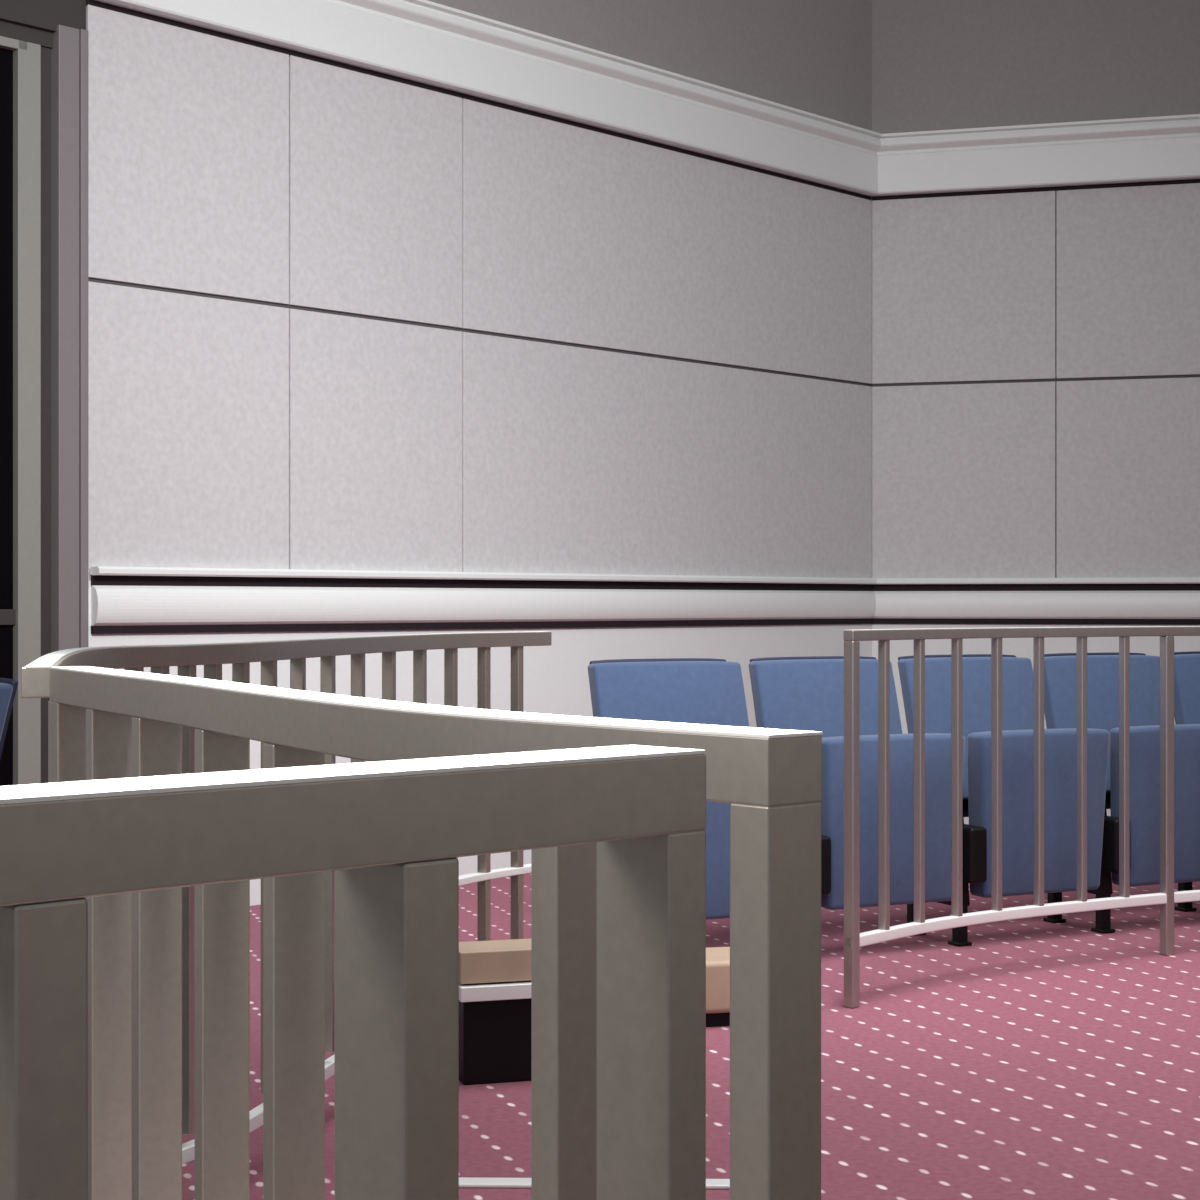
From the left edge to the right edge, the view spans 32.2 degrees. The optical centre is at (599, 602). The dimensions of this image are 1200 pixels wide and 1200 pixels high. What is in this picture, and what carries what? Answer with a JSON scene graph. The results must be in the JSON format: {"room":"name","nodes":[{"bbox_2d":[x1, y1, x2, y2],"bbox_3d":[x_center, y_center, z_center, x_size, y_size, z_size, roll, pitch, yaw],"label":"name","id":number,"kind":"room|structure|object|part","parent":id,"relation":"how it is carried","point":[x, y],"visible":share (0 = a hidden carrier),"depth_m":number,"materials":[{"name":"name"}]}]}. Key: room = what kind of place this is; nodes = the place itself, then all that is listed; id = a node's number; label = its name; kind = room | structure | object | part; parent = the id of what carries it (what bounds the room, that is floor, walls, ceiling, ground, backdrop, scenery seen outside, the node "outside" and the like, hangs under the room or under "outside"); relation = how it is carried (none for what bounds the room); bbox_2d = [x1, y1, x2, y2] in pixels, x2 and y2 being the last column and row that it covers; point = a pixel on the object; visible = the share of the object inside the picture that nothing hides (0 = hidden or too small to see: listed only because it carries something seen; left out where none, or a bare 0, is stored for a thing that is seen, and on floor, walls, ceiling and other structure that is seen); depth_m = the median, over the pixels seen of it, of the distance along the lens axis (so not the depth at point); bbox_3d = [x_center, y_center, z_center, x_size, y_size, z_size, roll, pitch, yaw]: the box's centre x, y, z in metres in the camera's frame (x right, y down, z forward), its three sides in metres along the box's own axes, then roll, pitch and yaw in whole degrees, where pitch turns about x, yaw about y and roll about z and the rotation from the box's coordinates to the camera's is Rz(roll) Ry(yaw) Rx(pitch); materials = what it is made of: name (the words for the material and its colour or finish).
{"room":"auditorium","nodes":[
{"label":"auditorium","id":0,"kind":"room"},
{"bbox_2d":[85,0,871,905],"bbox_3d":[-0.165,-1.250,8.556,0.250,4.600,4.718,0,0,42],"label":"wall","id":1,"kind":"structure","parent":0,"point":[342,316],"depth_m":8.05,"materials":[{"name":"paint"}]},
{"bbox_3d":[-1.381,-1.494,7.035,0.014,0.881,0.832,0,0,42],"label":"fabric panel","id":2,"kind":"part","parent":1,"relation":"part of","materials":[{"name":"grey fabric"}]},
{"bbox_3d":[-1.381,-0.555,7.035,0.014,0.970,0.832,0,0,42],"label":"fabric panel","id":3,"kind":"part","parent":1,"relation":"part of","materials":[{"name":"grey fabric"}]},
{"bbox_3d":[-0.815,-1.494,7.662,0.014,0.881,0.843,0,0,42],"label":"fabric panel","id":4,"kind":"part","parent":1,"relation":"part of","materials":[{"name":"grey fabric"}]},
{"bbox_3d":[-0.815,-0.555,7.662,0.014,0.970,0.843,0,0,42],"label":"fabric panel","id":5,"kind":"part","parent":1,"relation":"part of","materials":[{"name":"grey fabric"}]},
{"bbox_2d":[91,566,876,633],"bbox_3d":[-0.154,-0.009,8.355,0.057,0.218,4.414,0,0,42],"label":"wall rail","id":6,"kind":"object","parent":1,"relation":"attached to","point":[124,600],"visible":1,"depth_m":7.87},
{"bbox_2d":[95,0,881,196],"bbox_3d":[-0.138,-2.095,8.333,0.110,0.280,4.424,0,0,42],"label":"crown molding","id":7,"kind":"structure","parent":1,"relation":"attached to","point":[422,41],"depth_m":8.22,"materials":[{"name":"white paint"}]},
{"bbox_3d":[0.388,-1.494,8.992,0.014,0.881,2.729,0,0,42],"label":"fabric panel","id":8,"kind":"part","parent":1,"relation":"part of","materials":[{"name":"grey fabric"}]},
{"bbox_3d":[0.388,-0.555,8.992,0.014,0.970,2.729,0,0,42],"label":"fabric panel","id":9,"kind":"part","parent":1,"relation":"part of","materials":[{"name":"grey fabric"}]},
{"bbox_2d":[182,824,1199,1199],"bbox_3d":[0.000,1.100,5.000,14.000,0.100,15.000,0,0,0],"label":"floor","id":10,"kind":"structure","parent":0,"point":[1035,1058],"depth_m":4.67,"materials":[{"name":"carpet"}]},
{"bbox_2d":[0,678,17,758],"bbox_3d":[-1.659,0.610,4.706,0.500,0.880,0.623,0,0,-45],"label":"seat","id":11,"kind":"object","parent":10,"relation":"on","point":[8,687],"visible":1,"depth_m":4.68,"materials":[{"name":"blue fabric"}]},
{"bbox_3d":[-1.559,0.404,4.806,0.515,0.452,0.170,0,0,45],"label":"backrest","id":12,"kind":"part","parent":11,"relation":"part of","materials":[{"name":"blue fabric"}]},
{"bbox_2d":[459,939,530,1084],"bbox_3d":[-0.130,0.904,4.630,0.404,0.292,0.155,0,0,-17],"label":"bench","id":13,"kind":"object","parent":10,"relation":"on","point":[495,975],"visible":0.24,"depth_m":4.54,"materials":[{"name":"beige wood"}]},
{"bbox_2d":[459,1177,729,1188],"bbox_3d":[-0.050,1.046,3.750,0.600,0.008,0.044,0,0,1],"label":"floor strip","id":14,"kind":"object","parent":10,"relation":"on","point":[464,1182],"visible":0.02,"depth_m":3.73,"materials":[{"name":"metal"}]},
{"bbox_2d":[588,658,830,919],"bbox_3d":[0.288,0.610,6.145,0.623,0.880,0.500,0,0,-27],"label":"seat","id":15,"kind":"object","parent":10,"relation":"on","point":[708,691],"visible":0.21,"depth_m":6.23,"materials":[{"name":"blue fabric"}]},
{"bbox_3d":[0.225,0.404,6.272,0.515,0.452,0.170,0,0,-27],"label":"backrest","id":16,"kind":"part","parent":15,"relation":"part of","materials":[{"name":"blue fabric"}]},
{"bbox_3d":[0.367,0.650,5.987,0.503,0.510,0.112,0,0,-27],"label":"seat","id":17,"kind":"part","parent":15,"relation":"part of","materials":[{"name":"blue fabric"}]},
{"bbox_2d":[706,947,729,1026],"bbox_3d":[0.300,0.968,5.250,0.240,0.165,0.220,0,0,-14],"label":"wooden box","id":18,"kind":"object","parent":10,"relation":"on","point":[717,958],"visible":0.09,"depth_m":5.14,"materials":[{"name":"beige wood"}]},
{"bbox_2d":[749,656,986,946],"bbox_3d":[0.812,0.610,6.407,0.569,0.880,0.500,0,0,-27],"label":"seat","id":19,"kind":"object","parent":10,"relation":"on","point":[789,693],"visible":0.56,"depth_m":6.26,"materials":[{"name":"blue fabric"}]},
{"bbox_3d":[0.725,0.404,6.522,0.515,0.452,0.170,0,0,-27],"label":"backrest","id":20,"kind":"part","parent":19,"relation":"part of","materials":[{"name":"blue fabric"}]},
{"bbox_3d":[0.867,0.650,6.237,0.503,0.510,0.112,0,0,-27],"label":"seat","id":21,"kind":"part","parent":19,"relation":"part of","materials":[{"name":"blue fabric"}]},
{"bbox_3d":[0.998,0.970,6.601,0.052,0.160,0.060,0,0,-27],"label":"leg","id":22,"kind":"part","parent":19,"relation":"part of","materials":[{"name":"black metal"}]},
{"bbox_3d":[1.042,0.675,6.511,0.052,0.509,0.319,0,0,-27],"label":"frame","id":23,"kind":"part","parent":19,"relation":"part of","materials":[{"name":"black metal"}]},
{"bbox_3d":[1.105,0.970,6.386,0.052,0.160,0.060,0,0,-27],"label":"leg","id":24,"kind":"part","parent":19,"relation":"part of","materials":[{"name":"black metal"}]},
{"bbox_2d":[898,654,1118,933],"bbox_3d":[1.312,0.610,6.657,0.569,0.880,0.500,0,0,-27],"label":"seat","id":25,"kind":"object","parent":10,"relation":"on","point":[1017,672],"visible":0.7,"depth_m":6.51,"materials":[{"name":"blue fabric"}]},
{"bbox_3d":[1.224,0.404,6.772,0.515,0.452,0.170,0,0,-27],"label":"backrest","id":26,"kind":"part","parent":25,"relation":"part of","materials":[{"name":"blue fabric"}]},
{"bbox_3d":[1.367,0.650,6.487,0.503,0.510,0.112,0,0,-27],"label":"seat","id":27,"kind":"part","parent":25,"relation":"part of","materials":[{"name":"blue fabric"}]},
{"bbox_3d":[1.498,0.970,6.851,0.052,0.160,0.060,0,0,-27],"label":"leg","id":28,"kind":"part","parent":25,"relation":"part of","materials":[{"name":"black metal"}]},
{"bbox_3d":[1.542,0.675,6.761,0.052,0.509,0.319,0,0,-27],"label":"frame","id":29,"kind":"part","parent":25,"relation":"part of","materials":[{"name":"black metal"}]},
{"bbox_3d":[1.605,0.970,6.636,0.052,0.160,0.060,0,0,-27],"label":"leg","id":30,"kind":"part","parent":25,"relation":"part of","materials":[{"name":"black metal"}]},
{"bbox_2d":[844,626,1199,1008],"bbox_3d":[1.596,0.560,6.051,2.320,0.981,0.215,0,0,-30],"label":"railing","id":31,"kind":"object","parent":10,"relation":"on","point":[853,939],"visible":1,"depth_m":5.85,"materials":[{"name":"metal"}]},
{"bbox_3d":[0.654,0.574,5.402,0.032,0.952,0.032,0,0,42],"label":"post","id":32,"kind":"part","parent":31,"relation":"part of","materials":[{"name":"metal"}]},
{"bbox_3d":[1.595,0.085,6.050,2.317,0.028,0.215,0,0,-30],"label":"rail","id":33,"kind":"part","parent":31,"relation":"part of","materials":[{"name":"metal"}]},
{"bbox_3d":[1.595,0.880,6.050,2.316,0.030,0.212,0,0,-30],"label":"rail","id":34,"kind":"part","parent":31,"relation":"part of","materials":[{"name":"metal"}]},
{"bbox_3d":[1.595,0.070,6.050,2.317,0.002,0.208,0,0,-30],"label":"rail","id":35,"kind":"part","parent":31,"relation":"part of","materials":[{"name":"metal"}]},
{"bbox_3d":[1.692,0.574,6.206,0.032,0.952,0.032,0,0,-27],"label":"post","id":36,"kind":"part","parent":31,"relation":"part of","materials":[{"name":"metal"}]},
{"bbox_2d":[1044,652,1199,911],"bbox_3d":[1.812,0.610,6.907,0.569,0.880,0.500,0,0,-27],"label":"seat","id":37,"kind":"object","parent":10,"relation":"on","point":[1059,668],"visible":0.57,"depth_m":6.71,"materials":[{"name":"blue fabric"}]},
{"bbox_3d":[1.724,0.404,7.022,0.515,0.452,0.170,0,0,-27],"label":"backrest","id":38,"kind":"part","parent":37,"relation":"part of","materials":[{"name":"blue fabric"}]},
{"bbox_3d":[1.867,0.650,6.737,0.503,0.510,0.112,0,0,-27],"label":"seat","id":39,"kind":"part","parent":37,"relation":"part of","materials":[{"name":"blue fabric"}]},
{"bbox_3d":[1.998,0.970,7.101,0.052,0.160,0.060,0,0,-27],"label":"leg","id":40,"kind":"part","parent":37,"relation":"part of","materials":[{"name":"black metal"}]},
{"bbox_2d":[1174,651,1199,723],"bbox_3d":[2.312,0.610,7.157,0.569,0.880,0.500,0,0,-27],"label":"seat","id":41,"kind":"object","parent":10,"relation":"on","point":[1186,664],"visible":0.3,"depth_m":7.17,"materials":[{"name":"blue fabric"}]},
{"bbox_2d":[871,0,1199,823],"bbox_3d":[4.081,-1.250,9.329,6.301,4.600,0.250,0,0,16],"label":"wall","id":42,"kind":"structure","parent":0,"point":[1035,385],"depth_m":9.78,"materials":[{"name":"paint"}]},
{"bbox_3d":[1.724,-1.494,9.887,0.863,0.881,0.014,0,0,16],"label":"fabric panel","id":43,"kind":"part","parent":42,"relation":"part of","materials":[{"name":"grey fabric"}]},
{"bbox_3d":[1.724,-0.555,9.887,0.863,0.970,0.014,0,0,16],"label":"fabric panel","id":44,"kind":"part","parent":42,"relation":"part of","materials":[{"name":"grey fabric"}]},
{"bbox_2d":[872,114,1199,196],"bbox_3d":[4.175,-2.095,9.125,6.007,0.280,0.110,0,0,16],"label":"crown molding","id":45,"kind":"structure","parent":42,"relation":"attached to","point":[1160,148],"depth_m":9.71,"materials":[{"name":"white paint"}]},
{"bbox_2d":[873,577,1199,624],"bbox_3d":[4.182,-0.009,9.150,6.007,0.218,0.057,0,0,16],"label":"wall rail","id":46,"kind":"object","parent":42,"relation":"attached to","point":[1136,600],"visible":1,"depth_m":9.75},
{"bbox_3d":[2.557,-1.494,9.646,0.861,0.881,0.014,0,0,16],"label":"fabric panel","id":47,"kind":"part","parent":42,"relation":"part of","materials":[{"name":"grey fabric"}]},
{"bbox_3d":[2.557,-0.555,9.646,0.861,0.970,0.014,0,0,16],"label":"fabric panel","id":48,"kind":"part","parent":42,"relation":"part of","materials":[{"name":"grey fabric"}]},
{"bbox_3d":[0.000,1.048,0.525,14.000,0.004,6.050,0,0,0],"label":"floor","id":49,"kind":"structure","parent":0,"visible":0},
{"bbox_2d":[0,745,705,1199],"bbox_3d":[-0.337,0.560,0.650,1.020,0.981,0.052,0,0,-43],"label":"railing","id":50,"kind":"object","parent":49,"relation":"on","point":[392,835],"visible":1,"depth_m":0.87,"materials":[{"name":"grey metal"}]},
{"bbox_3d":[-0.337,0.089,0.650,1.020,0.037,0.050,0,0,-43],"label":"rail","id":51,"kind":"part","parent":50,"relation":"part of","materials":[{"name":"brown metal"}]},
{"bbox_3d":[-0.337,0.070,0.650,1.019,0.002,0.050,0,0,-43],"label":"rail","id":52,"kind":"part","parent":50,"relation":"part of","materials":[{"name":"grey wood"}]},
{"bbox_3d":[0.024,0.578,0.992,0.026,0.943,0.050,0,0,-43],"label":"post","id":53,"kind":"part","parent":50,"relation":"part of","materials":[{"name":"brown metal"}]},
{"bbox_2d":[21,631,822,1199],"bbox_3d":[-0.402,0.560,3.089,0.806,0.981,4.043,0,0,-3],"label":"railing","id":54,"kind":"object","parent":49,"relation":"on","point":[169,969],"visible":0.79,"depth_m":1.60,"materials":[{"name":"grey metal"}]},
{"bbox_3d":[-0.578,0.578,2.270,0.042,0.943,0.034,0,0,-28],"label":"post","id":55,"kind":"part","parent":54,"relation":"part of","materials":[{"name":"brown metal"}]},
{"bbox_3d":[-0.542,0.922,3.734,0.359,0.025,2.880,0,0,10],"label":"rail","id":56,"kind":"part","parent":54,"relation":"part of","materials":[{"name":"metal"}]},
{"bbox_3d":[-0.542,0.088,3.734,0.369,0.034,2.884,0,0,10],"label":"rail","id":57,"kind":"part","parent":54,"relation":"part of","materials":[{"name":"brown metal"}]},
{"bbox_3d":[-0.542,0.070,3.734,0.360,0.002,2.882,0,0,10],"label":"rail","id":58,"kind":"part","parent":54,"relation":"part of","materials":[{"name":"metal"}]},
{"bbox_3d":[-0.261,0.089,1.679,0.093,0.037,1.363,0,0,-30],"label":"rail","id":59,"kind":"part","parent":54,"relation":"part of","materials":[{"name":"brown metal"}]},
{"bbox_3d":[-0.260,0.070,1.679,0.093,0.002,1.363,0,0,-30],"label":"rail","id":60,"kind":"part","parent":54,"relation":"part of","materials":[{"name":"grey wood"}]},
{"bbox_3d":[-0.270,0.646,4.916,0.054,0.017,0.492,0,0,31],"label":"rail","id":61,"kind":"part","parent":54,"relation":"part of","materials":[{"name":"metal"}]},
{"bbox_3d":[-0.201,0.575,5.028,0.026,0.949,0.020,0,0,38],"label":"post","id":62,"kind":"part","parent":54,"relation":"part of","materials":[{"name":"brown metal"}]},
{"bbox_3d":[0.095,0.578,1.119,0.042,0.943,0.030,0,0,-42],"label":"post","id":63,"kind":"part","parent":54,"relation":"part of","materials":[{"name":"brown metal"}]},
{"bbox_3d":[-3.864,-1.250,4.464,2.767,4.600,3.024,0,0,0],"label":"wall","id":64,"kind":"structure","parent":0,"visible":0},
{"bbox_2d":[0,0,87,785],"bbox_3d":[-2.140,-1.250,6.331,0.204,4.600,1.232,0,0,42],"label":"door","id":65,"kind":"structure","parent":64,"relation":"in","point":[44,43],"depth_m":6.63,"materials":[{"name":"paint"}]},
{"bbox_3d":[-2.181,-0.355,6.247,0.015,2.810,0.952,0,0,42],"label":"glass","id":66,"kind":"part","parent":65,"relation":"part of","materials":[{"name":"clear glass"}]},
{"bbox_3d":[-2.181,-1.765,6.233,0.055,0.030,1.032,0,0,42],"label":"rail","id":67,"kind":"part","parent":65,"relation":"part of","materials":[{"name":"paint"}]}
]}

